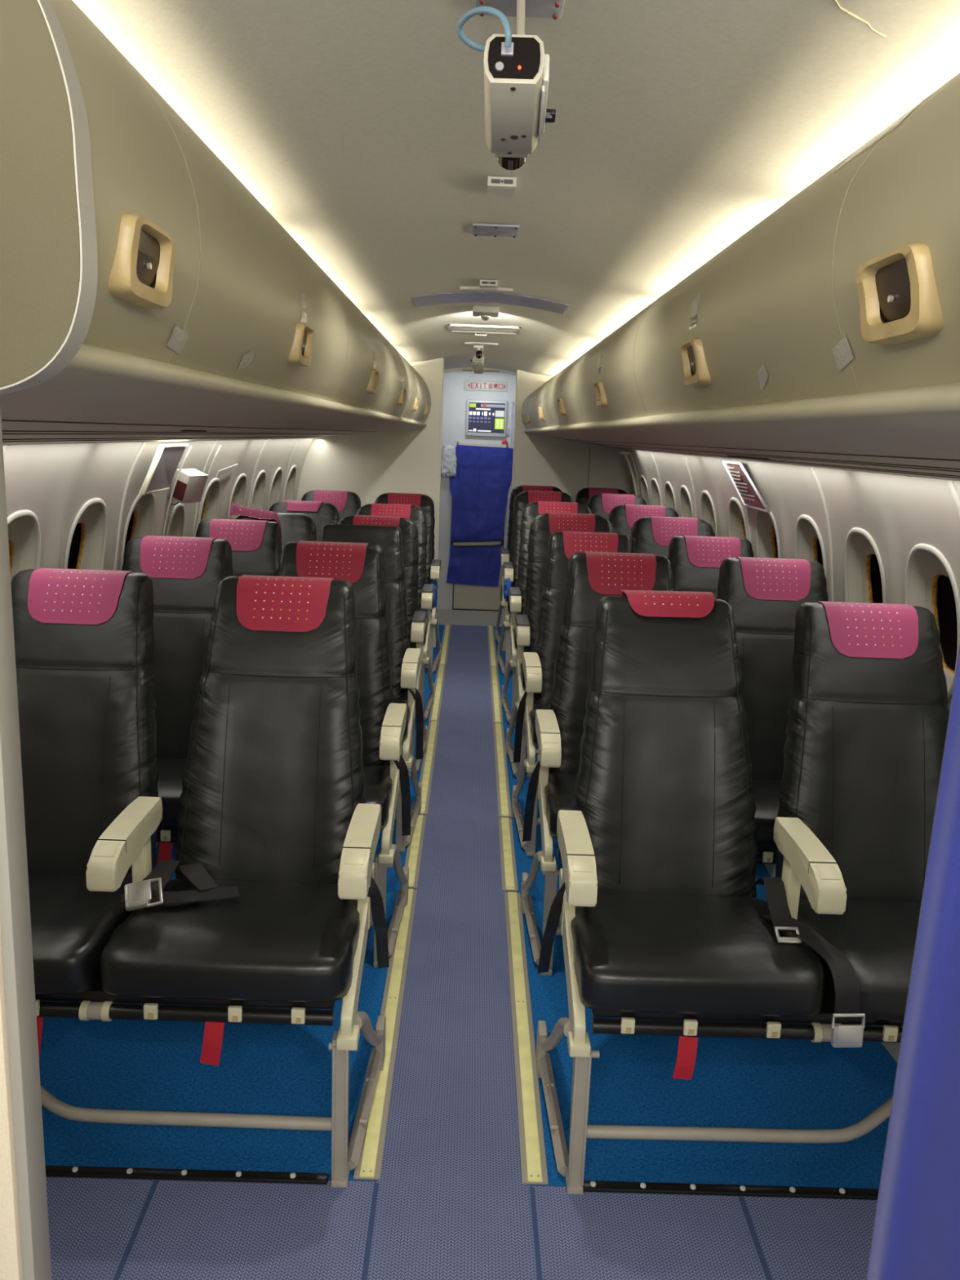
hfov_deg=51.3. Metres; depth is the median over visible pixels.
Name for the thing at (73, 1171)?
strip
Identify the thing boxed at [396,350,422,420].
bin
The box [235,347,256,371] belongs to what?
tape patch
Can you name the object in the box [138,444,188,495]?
flap
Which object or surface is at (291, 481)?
window
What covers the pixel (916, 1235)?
curtain
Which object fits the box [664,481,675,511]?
window
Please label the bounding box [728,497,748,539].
window
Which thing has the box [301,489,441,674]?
seat
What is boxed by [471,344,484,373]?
ceiling camera
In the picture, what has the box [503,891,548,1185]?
light strip
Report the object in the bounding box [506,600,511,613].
cushion
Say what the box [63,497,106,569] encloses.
window
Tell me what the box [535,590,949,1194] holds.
seat
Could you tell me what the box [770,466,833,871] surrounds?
trim
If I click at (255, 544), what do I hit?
seat
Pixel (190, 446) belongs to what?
trim
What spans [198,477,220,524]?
window
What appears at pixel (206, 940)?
cushion
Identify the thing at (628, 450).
trim
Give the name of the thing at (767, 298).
bin
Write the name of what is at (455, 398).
wall
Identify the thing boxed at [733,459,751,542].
trim
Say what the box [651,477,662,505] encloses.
window
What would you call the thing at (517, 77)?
ceiling camera
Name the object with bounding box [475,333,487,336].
clip
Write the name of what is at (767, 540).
window
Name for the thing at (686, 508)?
window
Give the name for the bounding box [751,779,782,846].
cushion
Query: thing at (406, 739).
cushion
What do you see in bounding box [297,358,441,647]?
wall
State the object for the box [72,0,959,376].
ceiling
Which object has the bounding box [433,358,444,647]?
trim
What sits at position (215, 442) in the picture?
trim
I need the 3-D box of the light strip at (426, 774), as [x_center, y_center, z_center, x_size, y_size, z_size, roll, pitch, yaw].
[-0.235,0.553,4.558,0.053,0.009,1.290,2,12,-1]
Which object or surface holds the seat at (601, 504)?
on the floor
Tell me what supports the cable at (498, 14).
attached to the ceiling camera at (517, 77)
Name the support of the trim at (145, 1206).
on the floor
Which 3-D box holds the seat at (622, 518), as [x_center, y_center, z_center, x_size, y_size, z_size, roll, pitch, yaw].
[0.639,-0.150,5.385,1.008,1.118,0.736,2,12,-1]
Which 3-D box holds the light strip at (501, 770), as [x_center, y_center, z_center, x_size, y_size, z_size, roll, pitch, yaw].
[0.097,0.564,4.562,0.053,0.009,1.290,2,12,-1]
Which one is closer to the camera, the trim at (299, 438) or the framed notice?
the framed notice
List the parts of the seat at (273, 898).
backrest, armrest, armrest post, backrest, leg, frame, armrest, armrest post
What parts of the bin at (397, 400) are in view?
handle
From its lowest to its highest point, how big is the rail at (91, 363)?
0.029 m
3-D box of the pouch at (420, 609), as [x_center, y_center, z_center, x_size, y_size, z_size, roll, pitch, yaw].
[-0.303,-0.107,5.290,0.052,0.139,0.141,2,12,-1]
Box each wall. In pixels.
[0,404,52,1279]
[3,438,314,847]
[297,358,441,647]
[436,371,516,610]
[509,369,629,621]
[617,448,959,1062]
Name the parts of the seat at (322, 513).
backrest, backrest, leg, frame, armrest, armrest post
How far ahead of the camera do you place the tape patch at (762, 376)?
1.28 m
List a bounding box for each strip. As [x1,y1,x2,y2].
[44,1164,328,1184]
[353,888,417,1180]
[404,814,426,888]
[417,720,439,814]
[428,664,445,721]
[438,624,451,665]
[487,626,497,666]
[489,666,502,724]
[493,723,511,817]
[497,817,518,891]
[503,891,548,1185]
[582,1180,879,1199]
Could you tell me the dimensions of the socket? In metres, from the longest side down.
0.026 x 0.016 x 0.005 m
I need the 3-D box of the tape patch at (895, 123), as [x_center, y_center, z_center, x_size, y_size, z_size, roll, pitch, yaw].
[0.397,-0.500,0.991,0.030,0.030,0.170,2,12,-1]
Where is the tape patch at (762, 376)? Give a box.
[756,363,768,390]
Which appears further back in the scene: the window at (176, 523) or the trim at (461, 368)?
the trim at (461, 368)
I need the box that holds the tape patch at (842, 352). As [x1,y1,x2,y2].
[831,335,853,371]
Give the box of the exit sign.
[464,380,507,391]
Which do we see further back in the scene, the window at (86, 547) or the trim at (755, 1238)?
the window at (86, 547)
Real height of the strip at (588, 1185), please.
0.016 m
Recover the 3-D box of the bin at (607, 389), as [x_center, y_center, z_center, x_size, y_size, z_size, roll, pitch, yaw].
[0.694,-0.733,2.823,0.740,0.455,1.278,2,12,-1]
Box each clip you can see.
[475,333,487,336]
[480,280,497,288]
[487,176,516,197]
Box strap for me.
[450,539,503,546]
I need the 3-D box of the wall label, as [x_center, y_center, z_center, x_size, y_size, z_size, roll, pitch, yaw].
[-1.144,-0.769,4.533,0.015,0.048,0.360,2,12,-1]
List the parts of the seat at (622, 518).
frame, armrest post, leg, armrest, backrest, backrest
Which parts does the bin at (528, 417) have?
handle, handle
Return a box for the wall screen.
[466,399,506,436]
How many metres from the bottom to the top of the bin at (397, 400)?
0.478 m
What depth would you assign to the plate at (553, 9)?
1.21 m
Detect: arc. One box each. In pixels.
[459,286,513,293]
[464,342,498,345]
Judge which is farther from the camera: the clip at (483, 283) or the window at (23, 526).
the clip at (483, 283)
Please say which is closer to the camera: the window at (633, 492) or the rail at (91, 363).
the rail at (91, 363)
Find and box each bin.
[0,0,199,394]
[124,56,347,400]
[315,262,390,412]
[373,324,410,417]
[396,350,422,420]
[410,364,431,422]
[521,382,546,429]
[533,367,565,427]
[549,340,601,426]
[576,284,675,422]
[633,85,942,416]
[833,72,959,393]
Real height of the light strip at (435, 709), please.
0.009 m
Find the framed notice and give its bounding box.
[722,460,770,512]
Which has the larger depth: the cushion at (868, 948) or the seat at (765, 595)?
the seat at (765, 595)
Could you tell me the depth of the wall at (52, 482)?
3.13 m
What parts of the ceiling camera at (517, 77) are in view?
panel, camera arm, adjusting knob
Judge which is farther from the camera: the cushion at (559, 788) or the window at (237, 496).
the window at (237, 496)
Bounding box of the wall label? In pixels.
[216,463,238,477]
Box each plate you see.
[472,222,519,237]
[475,0,564,19]
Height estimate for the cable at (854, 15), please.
0.029 m
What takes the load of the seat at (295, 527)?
on the floor
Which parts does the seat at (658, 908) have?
armrest post, frame, armrest, leg, backrest, armrest post, armrest, backrest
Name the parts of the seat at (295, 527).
backrest, backrest, leg, frame, armrest, armrest post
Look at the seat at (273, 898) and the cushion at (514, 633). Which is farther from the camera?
the cushion at (514, 633)
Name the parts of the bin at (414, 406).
handle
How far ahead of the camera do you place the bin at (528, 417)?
6.62 m
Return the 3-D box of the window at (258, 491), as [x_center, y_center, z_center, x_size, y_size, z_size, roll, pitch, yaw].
[-1.285,-0.731,5.500,0.195,0.410,0.324,2,12,-1]
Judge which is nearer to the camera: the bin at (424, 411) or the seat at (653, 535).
the seat at (653, 535)
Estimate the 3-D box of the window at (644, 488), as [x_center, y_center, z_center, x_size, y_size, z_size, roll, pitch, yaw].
[1.200,-0.928,6.910,0.195,0.410,0.324,2,12,-1]
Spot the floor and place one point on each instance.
(120, 1064)
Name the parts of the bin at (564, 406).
handle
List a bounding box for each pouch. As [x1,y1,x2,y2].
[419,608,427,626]
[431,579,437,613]
[502,577,511,601]
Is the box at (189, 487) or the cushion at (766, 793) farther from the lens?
the box at (189, 487)
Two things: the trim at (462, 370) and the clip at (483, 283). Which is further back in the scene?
the trim at (462, 370)
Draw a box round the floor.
[39,608,897,1279]
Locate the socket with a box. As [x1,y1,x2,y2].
[495,41,513,71]
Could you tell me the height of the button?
0.048 m
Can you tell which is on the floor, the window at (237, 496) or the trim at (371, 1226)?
the trim at (371, 1226)
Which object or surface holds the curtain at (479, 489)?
hanging from the door
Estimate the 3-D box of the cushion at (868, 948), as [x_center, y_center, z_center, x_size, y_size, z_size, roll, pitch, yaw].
[0.911,0.652,2.113,0.476,0.135,0.470,2,12,-1]
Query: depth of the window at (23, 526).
2.69 m
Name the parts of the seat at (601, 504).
frame, leg, armrest, backrest, backrest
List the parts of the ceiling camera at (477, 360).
camera arm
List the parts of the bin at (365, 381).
handle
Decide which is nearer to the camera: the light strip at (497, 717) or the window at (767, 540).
the window at (767, 540)
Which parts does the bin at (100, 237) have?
panel, bin door, handle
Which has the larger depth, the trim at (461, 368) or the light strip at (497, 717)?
the trim at (461, 368)
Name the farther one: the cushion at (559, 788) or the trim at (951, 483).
the cushion at (559, 788)
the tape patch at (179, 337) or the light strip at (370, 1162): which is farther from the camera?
the light strip at (370, 1162)
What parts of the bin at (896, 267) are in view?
handle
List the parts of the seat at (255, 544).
backrest, backrest, leg, frame, armrest, armrest post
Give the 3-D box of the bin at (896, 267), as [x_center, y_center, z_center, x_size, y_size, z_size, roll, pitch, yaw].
[0.703,-0.334,0.811,0.740,0.482,0.321,2,12,-1]
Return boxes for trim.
[112,1179,159,1279]
[114,442,145,570]
[162,445,191,536]
[192,440,217,537]
[195,444,221,537]
[248,439,267,507]
[282,438,300,501]
[361,1182,378,1279]
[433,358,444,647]
[443,367,516,373]
[462,369,499,372]
[511,369,519,489]
[529,1186,542,1279]
[628,449,639,496]
[649,451,662,505]
[681,454,696,518]
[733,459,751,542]
[737,1195,772,1279]
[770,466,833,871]
[878,480,959,1026]
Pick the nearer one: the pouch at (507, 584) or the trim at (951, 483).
the trim at (951, 483)
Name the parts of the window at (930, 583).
pane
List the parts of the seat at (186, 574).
backrest, backrest, leg, frame, armrest, armrest post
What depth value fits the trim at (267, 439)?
5.22 m
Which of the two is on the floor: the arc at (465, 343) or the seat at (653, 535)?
the seat at (653, 535)
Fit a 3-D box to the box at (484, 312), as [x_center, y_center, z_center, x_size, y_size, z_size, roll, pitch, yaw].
[0.023,-1.347,4.129,0.108,0.046,0.150,2,12,-1]
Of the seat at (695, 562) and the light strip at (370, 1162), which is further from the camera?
the seat at (695, 562)
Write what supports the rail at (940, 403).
attached to the panel at (926, 451)
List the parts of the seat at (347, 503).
backrest, backrest, leg, frame, armrest, armrest post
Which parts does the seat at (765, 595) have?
armrest post, frame, armrest, leg, backrest, backrest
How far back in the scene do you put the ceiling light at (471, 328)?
4.83 m
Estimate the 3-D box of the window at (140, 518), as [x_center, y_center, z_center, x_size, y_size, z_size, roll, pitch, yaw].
[-1.277,-0.335,3.570,0.195,0.410,0.324,2,12,-1]
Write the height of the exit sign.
0.080 m
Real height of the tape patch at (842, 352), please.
0.032 m
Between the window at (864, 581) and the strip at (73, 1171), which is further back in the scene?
the window at (864, 581)
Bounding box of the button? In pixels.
[502,440,507,444]
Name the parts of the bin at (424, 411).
handle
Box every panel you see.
[0,377,416,445]
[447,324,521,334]
[533,422,959,481]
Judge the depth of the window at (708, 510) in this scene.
5.11 m
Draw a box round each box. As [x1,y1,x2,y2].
[168,468,208,505]
[472,305,498,320]
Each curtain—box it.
[446,444,513,586]
[866,645,959,1279]
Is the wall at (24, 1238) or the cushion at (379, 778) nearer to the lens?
the wall at (24, 1238)
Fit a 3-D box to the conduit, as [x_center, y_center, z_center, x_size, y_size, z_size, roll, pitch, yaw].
[1.055,-1.178,7.113,0.150,0.323,0.200,2,12,-1]
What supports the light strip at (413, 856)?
on the floor
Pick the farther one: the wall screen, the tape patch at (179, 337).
the wall screen
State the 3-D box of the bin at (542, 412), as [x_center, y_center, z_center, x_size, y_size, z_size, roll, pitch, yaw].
[0.682,-1.253,5.361,0.740,0.455,1.298,2,12,-1]
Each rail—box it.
[53,343,426,426]
[524,382,959,433]
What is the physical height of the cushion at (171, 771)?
0.135 m
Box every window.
[7,509,40,582]
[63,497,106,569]
[120,493,155,570]
[165,502,185,536]
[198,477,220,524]
[226,473,246,519]
[249,470,266,509]
[267,466,282,510]
[283,464,296,501]
[630,474,638,495]
[640,475,648,505]
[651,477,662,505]
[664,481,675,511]
[680,484,693,517]
[700,490,717,536]
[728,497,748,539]
[755,508,781,558]
[795,514,827,592]
[844,527,886,603]
[904,543,959,700]
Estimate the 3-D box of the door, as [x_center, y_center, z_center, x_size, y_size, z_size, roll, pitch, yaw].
[0.033,-1.103,8.348,0.478,1.750,0.038,2,12,-1]
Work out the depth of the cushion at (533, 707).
3.57 m
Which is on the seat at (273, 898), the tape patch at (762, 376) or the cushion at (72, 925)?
the cushion at (72, 925)
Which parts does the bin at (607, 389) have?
handle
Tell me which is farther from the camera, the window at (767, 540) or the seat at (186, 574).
the window at (767, 540)
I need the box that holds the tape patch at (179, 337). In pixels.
[166,324,189,355]
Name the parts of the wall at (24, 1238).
edge post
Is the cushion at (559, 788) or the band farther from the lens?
the band
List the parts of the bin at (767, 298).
handle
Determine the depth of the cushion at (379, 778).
2.78 m
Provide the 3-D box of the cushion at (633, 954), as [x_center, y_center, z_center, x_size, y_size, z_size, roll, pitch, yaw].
[0.425,0.635,2.108,0.476,0.135,0.470,2,12,-1]
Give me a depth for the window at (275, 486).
6.08 m
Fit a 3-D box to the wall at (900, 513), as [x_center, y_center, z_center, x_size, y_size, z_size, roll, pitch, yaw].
[1.069,0.058,3.345,0.222,1.560,8.920,2,12,-1]
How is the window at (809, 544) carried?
in the wall at (900, 513)
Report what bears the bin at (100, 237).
attached to the wall at (24, 1238)
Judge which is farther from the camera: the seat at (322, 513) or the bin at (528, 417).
the bin at (528, 417)
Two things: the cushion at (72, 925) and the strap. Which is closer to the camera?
the cushion at (72, 925)
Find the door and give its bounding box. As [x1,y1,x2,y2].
[452,400,515,611]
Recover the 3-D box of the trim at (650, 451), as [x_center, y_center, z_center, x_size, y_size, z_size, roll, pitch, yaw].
[1.076,-0.506,6.297,0.166,1.445,0.022,2,12,-1]
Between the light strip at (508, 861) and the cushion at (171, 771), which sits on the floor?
the light strip at (508, 861)
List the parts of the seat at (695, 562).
armrest post, frame, leg, armrest, backrest, backrest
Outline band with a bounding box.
[412,291,568,314]
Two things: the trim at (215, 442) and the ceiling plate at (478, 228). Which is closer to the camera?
the ceiling plate at (478, 228)
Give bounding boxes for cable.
[456,5,511,52]
[834,0,886,37]
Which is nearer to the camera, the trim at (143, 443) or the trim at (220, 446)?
the trim at (143, 443)
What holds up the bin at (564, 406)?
attached to the wall at (900, 513)
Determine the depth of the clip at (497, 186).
2.03 m
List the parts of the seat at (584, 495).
armrest post, frame, leg, armrest, backrest, backrest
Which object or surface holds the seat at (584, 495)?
on the floor
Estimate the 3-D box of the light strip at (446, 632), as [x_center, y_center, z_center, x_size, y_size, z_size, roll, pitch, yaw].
[-0.248,0.020,7.157,0.053,0.009,1.385,2,12,-1]
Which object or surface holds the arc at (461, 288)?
attached to the ceiling
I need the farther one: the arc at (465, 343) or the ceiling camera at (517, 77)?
the arc at (465, 343)
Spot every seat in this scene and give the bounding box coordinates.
[10,568,389,1187]
[121,535,410,968]
[195,518,423,852]
[229,502,427,777]
[268,500,434,719]
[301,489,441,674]
[494,484,627,651]
[497,490,647,676]
[501,501,679,726]
[506,512,715,781]
[511,531,753,856]
[520,551,828,975]
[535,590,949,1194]
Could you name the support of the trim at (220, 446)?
attached to the wall at (52, 482)
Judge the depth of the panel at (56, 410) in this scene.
1.85 m
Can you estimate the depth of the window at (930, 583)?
2.68 m
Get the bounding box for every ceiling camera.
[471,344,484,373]
[483,0,555,170]
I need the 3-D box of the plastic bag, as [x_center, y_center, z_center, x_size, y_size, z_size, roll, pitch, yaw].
[-0.260,-1.473,8.246,0.143,0.271,0.045,2,12,-1]
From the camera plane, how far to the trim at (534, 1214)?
1.88 m
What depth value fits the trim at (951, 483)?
2.27 m
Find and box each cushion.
[27,874,133,994]
[99,878,359,1002]
[156,758,186,825]
[362,764,392,830]
[392,698,409,742]
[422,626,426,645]
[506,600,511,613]
[513,627,516,648]
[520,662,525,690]
[529,703,550,747]
[544,773,577,838]
[570,892,825,1017]
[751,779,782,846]
[796,897,921,1020]
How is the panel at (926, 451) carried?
attached to the wall at (900, 513)
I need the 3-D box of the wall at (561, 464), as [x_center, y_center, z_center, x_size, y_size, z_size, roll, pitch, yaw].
[0.709,-1.044,7.665,0.924,1.957,0.030,2,12,-1]
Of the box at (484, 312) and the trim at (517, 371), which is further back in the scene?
the trim at (517, 371)
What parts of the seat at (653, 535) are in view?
armrest post, frame, leg, armrest, backrest, backrest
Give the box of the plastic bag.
[440,444,457,477]
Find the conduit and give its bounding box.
[617,451,637,495]
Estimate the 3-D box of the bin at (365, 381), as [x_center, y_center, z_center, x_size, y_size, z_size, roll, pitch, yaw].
[-0.688,-0.814,2.913,0.776,0.478,1.198,2,12,-1]
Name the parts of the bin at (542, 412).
handle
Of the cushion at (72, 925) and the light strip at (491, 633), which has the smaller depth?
the cushion at (72, 925)
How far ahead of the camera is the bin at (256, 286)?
1.39 m
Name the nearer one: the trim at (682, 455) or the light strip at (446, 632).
the trim at (682, 455)
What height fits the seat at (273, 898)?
1.118 m
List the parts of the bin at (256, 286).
handle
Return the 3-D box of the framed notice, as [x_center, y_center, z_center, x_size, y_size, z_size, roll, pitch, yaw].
[1.074,-0.627,4.051,0.084,0.185,0.490,2,12,-1]

